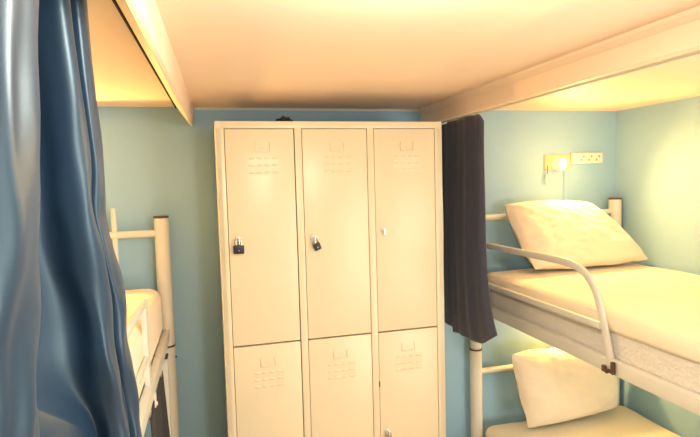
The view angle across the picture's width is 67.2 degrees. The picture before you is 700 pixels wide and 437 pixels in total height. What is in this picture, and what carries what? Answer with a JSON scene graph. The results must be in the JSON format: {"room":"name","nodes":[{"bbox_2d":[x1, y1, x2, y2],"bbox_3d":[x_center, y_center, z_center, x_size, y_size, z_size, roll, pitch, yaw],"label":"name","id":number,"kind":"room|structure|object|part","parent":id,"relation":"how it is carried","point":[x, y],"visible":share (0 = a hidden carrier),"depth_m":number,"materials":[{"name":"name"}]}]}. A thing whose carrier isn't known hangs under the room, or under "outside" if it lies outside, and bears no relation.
{"room":"dormitory","nodes":[
{"label":"dormitory","id":0,"kind":"room"},
{"bbox_2d":[98,107,615,436],"bbox_3d":[-0.138,0.491,2.844,3.845,2.131,0.100,-3,4,-15],"label":"wall","id":1,"kind":"structure","parent":0,"point":[156,163],"depth_m":2.65,"materials":[{"name":"blue paint"}]},
{"bbox_2d":[112,0,175,108],"bbox_3d":[-0.317,-0.399,0.409,0.004,0.006,4.401,-3,4,-14],"label":"curtain rail","id":2,"kind":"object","parent":1,"relation":"attached to","point":[113,1],"depth_m":1.38,"materials":[{"name":"black metal"}]},
{"bbox_2d":[116,0,192,125],"bbox_3d":[-0.276,-0.358,0.423,0.078,0.091,4.402,-3,4,-14],"label":"trim","id":3,"kind":"structure","parent":1,"relation":"attached to","point":[144,18],"depth_m":1.21,"materials":[{"name":"beige paint"}]},
{"bbox_2d":[194,107,418,111],"bbox_3d":[-0.188,-0.560,2.708,1.184,0.013,0.010,-3,4,-15],"label":"trim","id":4,"kind":"structure","parent":1,"relation":"attached to","point":[195,108],"depth_m":2.69,"materials":[{"name":"grey"}]},
{"bbox_2d":[544,155,569,183],"bbox_3d":[1.224,-0.286,3.060,0.175,0.170,0.083,-3,4,-15],"label":"reading lamp","id":5,"kind":"object","parent":1,"relation":"attached to","point":[551,162],"visible":1,"depth_m":3.06,"materials":[{"name":"yellow"}]},
{"bbox_3d":[1.217,-0.330,3.090,0.170,0.086,0.016,-3,4,-15],"label":"wall plate","id":6,"kind":"part","parent":5,"relation":"part of","materials":[{"name":"yellow"}]},
{"bbox_3d":[1.211,-0.317,3.054,0.080,0.080,0.065,-5,5,-39],"label":"lamp shade","id":7,"kind":"part","parent":5,"relation":"part of","materials":[{"name":"clear glass"}]},
{"bbox_3d":[1.224,-0.314,3.038,0.044,0.038,0.038,-3,4,-15],"label":"bulb","id":8,"kind":"part","parent":5,"relation":"part of","materials":[{"name":"beige glass"}]},
{"bbox_2d":[418,5,699,121],"bbox_3d":[0.970,-0.415,0.748,0.092,0.090,4.400,-3,4,-15],"label":"ceiling beam","id":9,"kind":"structure","parent":1,"relation":"attached to","point":[679,33],"depth_m":1.59,"materials":[{"name":"beige paint"}]},
{"bbox_2d":[564,169,566,199],"bbox_3d":[1.294,0.446,3.163,0.022,1.500,0.008,-3,4,-15],"label":"cable","id":10,"kind":"object","parent":1,"relation":"attached to","point":[565,170],"visible":0.2,"depth_m":3.11,"materials":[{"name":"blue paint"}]},
{"bbox_2d":[441,50,699,123],"bbox_3d":[0.824,-0.439,1.583,0.012,0.011,2.690,-3,4,-15],"label":"curtain rod","id":11,"kind":"object","parent":1,"relation":"attached to","point":[697,52],"visible":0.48,"depth_m":1.70,"materials":[{"name":"white metal"}]},
{"bbox_2d":[441,114,497,343],"bbox_3d":[0.570,0.056,2.623,0.041,1.099,0.566,-3,4,-14],"label":"curtain","id":12,"kind":"object","parent":11,"relation":"hanging from","point":[467,304],"visible":1,"depth_m":2.57,"materials":[{"name":"grey fabric"}]},
{"bbox_2d":[570,152,602,163],"bbox_3d":[1.407,-0.359,3.129,0.206,0.064,0.033,-3,4,-15],"label":"power strip","id":13,"kind":"object","parent":1,"relation":"attached to","point":[575,158],"visible":1,"depth_m":3.11,"materials":[{"name":"white plastic"}]},
{"bbox_2d":[579,155,584,161],"bbox_3d":[1.371,-0.356,3.105,0.042,0.042,0.002,-3,4,-15],"label":"socket","id":14,"kind":"object","parent":13,"relation":"attached to","point":[581,157],"depth_m":3.10,"materials":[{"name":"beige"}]},
{"bbox_2d":[587,154,592,160],"bbox_3d":[1.422,-0.358,3.118,0.042,0.042,0.002,-3,4,-15],"label":"socket","id":15,"kind":"object","parent":13,"relation":"attached to","point":[589,156],"depth_m":3.12,"materials":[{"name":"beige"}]},
{"bbox_2d":[595,154,600,160],"bbox_3d":[1.474,-0.361,3.132,0.042,0.042,0.002,-3,4,-15],"label":"socket","id":16,"kind":"object","parent":13,"relation":"attached to","point":[597,156],"depth_m":3.13,"materials":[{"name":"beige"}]},
{"bbox_2d":[87,0,699,110],"bbox_3d":[0.405,-0.485,0.595,3.845,0.100,4.600,-3,4,-15],"label":"ceiling","id":17,"kind":"structure","parent":0,"point":[329,54],"depth_m":1.53,"materials":[{"name":"paint"}]},
{"bbox_2d":[615,96,699,436],"bbox_3d":[2.245,0.546,1.145,0.100,2.131,4.400,-3,4,-15],"label":"wall","id":18,"kind":"structure","parent":0,"point":[657,174],"depth_m":2.89,"materials":[{"name":"blue paint"}]},
{"bbox_3d":[0.465,1.740,0.750,3.845,0.100,4.600,-3,4,-15],"label":"floor","id":19,"kind":"structure","parent":0,"visible":0},
{"bbox_2d":[109,208,179,436],"bbox_3d":[-1.083,0.852,1.459,1.041,1.655,2.099,-3,4,-15],"label":"bunk bed","id":20,"kind":"object","parent":19,"relation":"on","point":[164,360],"visible":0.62,"depth_m":2.46,"materials":[{"name":"white metal"}]},
{"bbox_3d":[-0.617,0.466,1.492,0.016,0.341,0.723,-3,4,-15],"label":"guard rail","id":21,"kind":"part","parent":20,"relation":"part of","materials":[{"name":"white metal"}]},
{"bbox_3d":[-0.626,0.615,1.565,0.028,0.054,2.025,-3,4,-15],"label":"rail","id":22,"kind":"part","parent":20,"relation":"part of","materials":[{"name":"white metal"}]},
{"bbox_2d":[150,371,169,436],"bbox_3d":[-0.721,0.949,2.045,0.020,0.662,0.700,-3,4,-15],"label":"drape","id":23,"kind":"object","parent":20,"relation":"hanging from","point":[159,423],"visible":0.99,"depth_m":1.98,"materials":[{"name":"grey fabric"}]},
{"bbox_3d":[-0.890,0.305,2.525,0.067,0.617,0.067,-3,4,-15],"label":"post","id":24,"kind":"part","parent":20,"relation":"part of","materials":[{"name":"white metal"}]},
{"bbox_3d":[-0.844,1.096,2.452,0.034,0.918,0.030,-3,4,-15],"label":"ladder rail","id":25,"kind":"part","parent":20,"relation":"part of","materials":[{"name":"white metal"}]},
{"bbox_3d":[-0.869,1.104,2.581,0.067,0.985,0.067,-3,4,-15],"label":"post","id":26,"kind":"part","parent":20,"relation":"part of","materials":[{"name":"white metal"}]},
{"bbox_3d":[-1.098,0.522,1.432,0.936,0.232,1.940,-3,4,-15],"label":"mattress","id":27,"kind":"object","parent":20,"relation":"on","visible":0},
{"bbox_2d":[125,289,161,396],"bbox_3d":[-1.099,0.504,1.431,0.956,0.220,1.958,-3,4,-15],"label":"fitted sheet","id":28,"kind":"object","parent":27,"relation":"on","point":[134,297],"visible":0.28,"depth_m":2.07,"materials":[{"name":"fabric"}]},
{"bbox_2d":[214,121,445,436],"bbox_3d":[-0.094,0.571,2.542,1.000,2.012,0.458,-3,4,-15],"label":"tall cabinet","id":29,"kind":"object","parent":19,"relation":"on","point":[345,337],"visible":1,"depth_m":2.31,"materials":[{"name":"metal"}]},
{"bbox_2d":[233,239,243,253],"bbox_3d":[-0.462,0.114,2.183,0.044,0.065,0.019,-3,4,-15],"label":"padlock","id":30,"kind":"object","parent":29,"relation":"attached to","point":[237,249],"visible":1,"depth_m":2.18,"materials":[{"name":"black metal"}]},
{"bbox_3d":[-0.368,0.081,2.233,0.285,0.910,0.020,-3,4,-15],"label":"door","id":31,"kind":"part","parent":29,"relation":"part of","materials":[{"name":"metal"}]},
{"bbox_3d":[-0.343,1.005,2.297,0.285,0.932,0.020,-3,4,-15],"label":"door","id":32,"kind":"part","parent":29,"relation":"part of","materials":[{"name":"metal"}]},
{"bbox_2d":[276,116,292,120],"bbox_3d":[-0.290,-0.433,2.311,0.078,0.034,0.097,-3,4,-15],"label":"crumpled cloth","id":33,"kind":"object","parent":29,"relation":"on","point":[283,118],"visible":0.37,"depth_m":2.28,"materials":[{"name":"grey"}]},
{"bbox_2d":[311,237,321,250],"bbox_3d":[-0.145,0.109,2.267,0.044,0.061,0.019,-3,4,-15],"label":"padlock","id":34,"kind":"object","parent":29,"relation":"attached to","point":[317,246],"visible":1,"depth_m":2.26,"materials":[{"name":"black metal"}]},
{"bbox_3d":[-0.058,0.067,2.314,0.286,0.910,0.020,-3,4,-15],"label":"door","id":35,"kind":"part","parent":29,"relation":"part of","materials":[{"name":"metal"}]},
{"bbox_3d":[-0.033,0.991,2.378,0.286,0.932,0.020,-3,4,-15],"label":"door","id":36,"kind":"part","parent":29,"relation":"part of","materials":[{"name":"metal"}]},
{"bbox_3d":[0.252,0.052,2.395,0.286,0.910,0.020,-3,4,-15],"label":"door","id":37,"kind":"part","parent":29,"relation":"part of","materials":[{"name":"metal"}]},
{"bbox_3d":[0.277,0.977,2.459,0.286,0.932,0.020,-3,4,-15],"label":"door","id":38,"kind":"part","parent":29,"relation":"part of","materials":[{"name":"metal"}]},
{"bbox_2d":[469,197,699,436],"bbox_3d":[1.418,0.761,2.113,1.002,1.612,2.099,-3,4,-15],"label":"bunk bed","id":39,"kind":"object","parent":19,"relation":"on","point":[689,400],"visible":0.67,"depth_m":2.21,"materials":[{"name":"white metal"}]},
{"bbox_3d":[0.700,0.331,2.946,0.060,0.812,0.060,-3,4,-15],"label":"post","id":40,"kind":"part","parent":39,"relation":"part of","materials":[{"name":"white metal"}]},
{"bbox_3d":[0.721,1.130,3.002,0.067,0.790,0.067,-3,4,-15],"label":"post","id":41,"kind":"part","parent":39,"relation":"part of","materials":[{"name":"white metal"}]},
{"bbox_3d":[0.832,0.344,2.420,0.020,0.395,1.056,-3,4,-15],"label":"guard rail","id":42,"kind":"part","parent":39,"relation":"part of","materials":[{"name":"white metal"}]},
{"bbox_2d":[489,276,699,394],"bbox_3d":[1.435,0.430,2.095,0.948,0.187,1.940,-3,4,-15],"label":"mattress","id":43,"kind":"object","parent":39,"relation":"on","point":[685,373],"visible":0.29,"depth_m":1.94,"materials":[{"name":"white fabric"}]},
{"bbox_2d":[488,262,699,363],"bbox_3d":[1.434,0.363,2.090,0.967,0.080,1.958,-3,4,-15],"label":"fitted sheet","id":44,"kind":"object","parent":43,"relation":"on","point":[635,297],"visible":0.87,"depth_m":2.23,"materials":[{"name":"fabric"}]},
{"bbox_2d":[505,200,647,269],"bbox_3d":[1.268,0.079,2.931,0.798,0.366,0.281,-3,4,-15],"label":"pillow","id":45,"kind":"object","parent":44,"relation":"on","point":[580,232],"visible":0.96,"depth_m":2.84,"materials":[{"name":"fabric"}]},
{"bbox_3d":[0.961,0.543,1.979,0.028,0.054,2.025,-3,4,-15],"label":"rail","id":46,"kind":"part","parent":39,"relation":"part of","materials":[{"name":"white metal"}]},
{"bbox_3d":[1.599,0.290,3.180,0.072,0.812,0.072,-3,4,-15],"label":"post","id":47,"kind":"part","parent":39,"relation":"part of","materials":[{"name":"white metal"}]},
{"bbox_3d":[1.620,1.089,3.236,0.067,0.790,0.067,-3,4,-15],"label":"post","id":48,"kind":"part","parent":39,"relation":"part of","materials":[{"name":"white metal"}]},
{"bbox_3d":[1.462,1.265,2.159,0.937,0.107,1.950,-3,4,-15],"label":"mattress","id":49,"kind":"object","parent":39,"relation":"on","visible":0},
{"bbox_2d":[485,406,680,436],"bbox_3d":[1.461,1.248,2.158,0.957,0.097,1.968,-3,4,-15],"label":"fitted sheet","id":50,"kind":"object","parent":49,"relation":"on","point":[620,421],"visible":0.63,"depth_m":2.90,"materials":[{"name":"fabric"}]},
{"bbox_2d":[512,348,617,427],"bbox_3d":[1.228,0.928,2.975,0.675,0.409,0.218,-3,4,-15],"label":"pillow","id":51,"kind":"object","parent":50,"relation":"on","point":[554,386],"visible":0.86,"depth_m":2.88,"materials":[{"name":"fabric"}]},
{"bbox_3d":[-0.377,-0.384,0.446,0.014,0.013,0.900,-3,4,-15],"label":"curtain rod","id":52,"kind":"object","parent":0,"visible":0},
{"bbox_2d":[0,0,141,436],"bbox_3d":[-0.425,0.507,0.763,0.275,1.805,0.795,-2,4,-4],"label":"curtain","id":53,"kind":"object","parent":52,"relation":"hanging from","point":[67,370],"visible":1,"depth_m":0.85,"materials":[{"name":"blue fabric"}]}
]}

